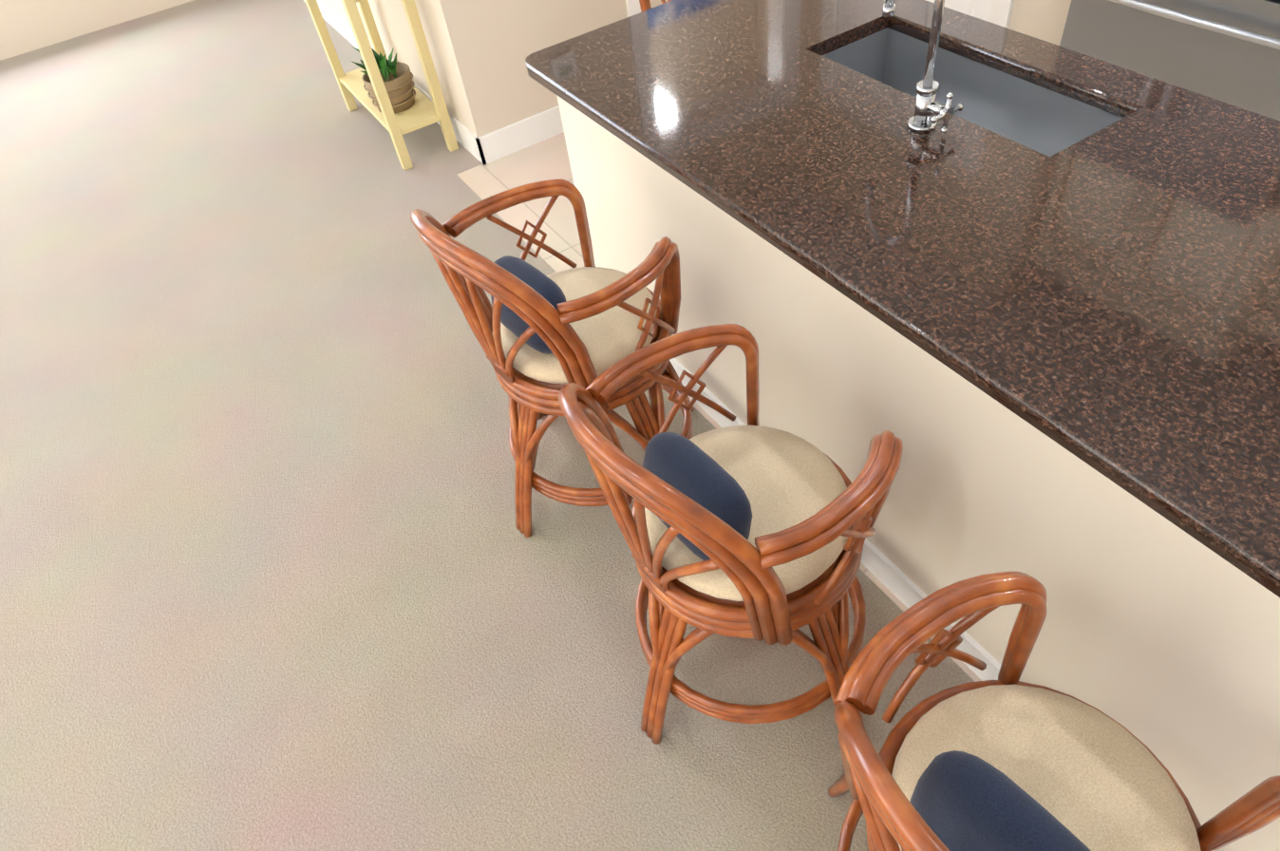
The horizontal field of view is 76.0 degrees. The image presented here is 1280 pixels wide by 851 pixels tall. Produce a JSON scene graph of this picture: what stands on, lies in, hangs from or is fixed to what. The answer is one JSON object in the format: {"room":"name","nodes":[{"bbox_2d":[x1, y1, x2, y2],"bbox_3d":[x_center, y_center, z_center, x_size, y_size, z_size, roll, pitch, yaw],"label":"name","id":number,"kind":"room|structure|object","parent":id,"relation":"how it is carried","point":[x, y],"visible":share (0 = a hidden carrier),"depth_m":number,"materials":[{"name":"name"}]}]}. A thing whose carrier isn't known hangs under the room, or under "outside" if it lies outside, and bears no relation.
{"room":"kitchen","nodes":[
{"label":"kitchen","id":0,"kind":"room"},
{"bbox_2d":[0,0,194,60],"bbox_3d":[-4.933,-3.345,4.579,4.940,2.820,0.120,-29,50,-17],"label":"wall","id":1,"kind":"structure","parent":0,"point":[27,26],"depth_m":5.73,"materials":[{"name":"beige paint"}]},
{"bbox_2d":[303,0,486,165],"bbox_3d":[-1.870,-3.320,4.067,0.134,2.820,3.814,-29,50,-17],"label":"wall","id":2,"kind":"structure","parent":0,"point":[391,23],"depth_m":4.04,"materials":[{"name":"beige paint"}]},
{"bbox_2d":[0,0,975,850],"bbox_3d":[-2.209,0.468,2.596,5.060,0.060,9.880,-29,50,-17],"label":"floor carpet","id":3,"kind":"object","parent":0,"point":[279,570],"visible":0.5,"depth_m":2.49,"materials":[{"name":"beige carpet"}]},
{"bbox_2d":[304,0,458,169],"bbox_3d":[-1.343,-2.031,3.712,0.370,1.477,0.943,-29,50,-17],"label":"plant stand","id":4,"kind":"object","parent":3,"relation":"on","point":[389,96],"visible":1,"depth_m":3.90,"materials":[{"name":"yellow wood"}]},
{"bbox_2d":[350,45,416,113],"bbox_3d":[-1.232,-1.681,3.925,0.263,0.298,0.344,-29,50,-17],"label":"potted plant","id":5,"kind":"object","parent":4,"relation":"on","point":[397,77],"depth_m":3.91,"materials":[{"name":"brown wicker"}]},
{"bbox_2d":[410,178,694,537],"bbox_3d":[-0.154,-0.217,2.164,0.689,1.016,0.689,-29,50,-17],"label":"bar stool","id":6,"kind":"object","parent":3,"relation":"on","point":[542,338],"visible":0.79,"depth_m":2.00,"materials":[{"name":"wicker"}]},
{"bbox_2d":[558,323,903,744],"bbox_3d":[0.220,0.214,1.707,0.691,1.016,0.691,-29,50,-17],"label":"bar stool","id":7,"kind":"object","parent":3,"relation":"on","point":[753,529],"visible":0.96,"depth_m":1.55,"materials":[{"name":"wicker"}]},
{"bbox_2d":[828,570,1279,850],"bbox_3d":[0.596,0.633,1.259,0.692,1.016,0.692,-29,50,-17],"label":"bar stool","id":8,"kind":"object","parent":3,"relation":"on","point":[1007,760],"visible":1,"depth_m":1.18,"materials":[{"name":"wicker"}]},
{"bbox_2d":[431,0,627,164],"bbox_3d":[-0.094,-2.696,3.207,2.000,2.820,0.134,-29,50,-17],"label":"wall","id":9,"kind":"structure","parent":0,"point":[490,46],"depth_m":3.70,"materials":[{"name":"beige paint"}]},
{"bbox_2d":[625,0,641,17],"bbox_3d":[0.264,-2.675,3.548,1.040,2.210,0.160,-29,50,-17],"label":"door frame","id":10,"kind":"structure","parent":9,"relation":"attached to","point":[633,7],"depth_m":3.84,"materials":[{"name":"white"}]},
{"bbox_2d":[457,0,982,681],"bbox_3d":[1.613,-0.541,2.918,3.000,0.060,7.360,-29,50,-17],"label":"floor","id":11,"kind":"structure","parent":0,"point":[545,160],"depth_m":3.63,"materials":[{"name":"beige tile"}]},
{"bbox_2d":[639,0,672,11],"bbox_3d":[0.317,-1.565,3.335,0.693,1.016,0.693,-29,50,-17],"label":"bar stool","id":12,"kind":"object","parent":11,"relation":"on","point":[645,5],"depth_m":3.22,"materials":[{"name":"wood"}]},
{"bbox_2d":[557,22,1279,850],"bbox_3d":[0.830,-0.264,2.144,0.976,0.878,2.517,-29,50,-17],"label":"kitchen island","id":13,"kind":"object","parent":11,"relation":"on","point":[1145,627],"depth_m":1.71,"materials":[{"name":"beige paint"}]},
{"bbox_2d":[525,0,1279,600],"bbox_3d":[0.587,-0.477,1.748,0.605,0.040,2.584,-29,50,-17],"label":"island countertop","id":14,"kind":"structure","parent":13,"relation":"on","point":[1139,337],"depth_m":1.57,"materials":[{"name":"brown stone"}]},
{"bbox_2d":[882,0,964,133],"bbox_3d":[0.617,-0.844,1.807,0.095,0.360,0.226,-29,50,-17],"label":"faucet","id":15,"kind":"object","parent":14,"relation":"on","point":[899,116],"depth_m":1.86,"materials":[{"name":"silver metal"}]},
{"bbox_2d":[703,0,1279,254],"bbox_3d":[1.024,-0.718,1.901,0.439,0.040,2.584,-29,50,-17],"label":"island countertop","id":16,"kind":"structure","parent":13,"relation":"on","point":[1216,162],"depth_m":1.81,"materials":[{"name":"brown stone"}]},
{"bbox_2d":[1059,0,1279,121],"bbox_3d":[2.008,-1.646,2.601,0.425,1.800,0.940,-29,50,-17],"label":"refrigerator","id":17,"kind":"object","parent":11,"relation":"on","point":[1227,51],"visible":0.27,"depth_m":2.78,"materials":[{"name":"silver"}]},
{"bbox_2d":[1008,0,1071,45],"bbox_3d":[1.198,-2.748,3.049,0.120,2.820,1.650,-29,50,-17],"label":"wall","id":18,"kind":"structure","parent":0,"point":[1044,20],"depth_m":3.33,"materials":[{"name":"beige paint"}]},
{"bbox_2d":[925,0,992,21],"bbox_3d":[1.179,-2.491,3.313,0.088,2.077,0.930,-29,50,-17],"label":"pantry doors","id":19,"kind":"structure","parent":18,"relation":"in","point":[980,9],"depth_m":3.60,"materials":[{"name":"white"}]},
{"bbox_2d":[988,0,1014,28],"bbox_3d":[1.213,-2.546,3.292,0.140,2.190,1.140,-29,50,-17],"label":"door frame","id":20,"kind":"structure","parent":18,"relation":"attached to","point":[1001,10],"depth_m":3.45,"materials":[{"name":"white"}]}
]}

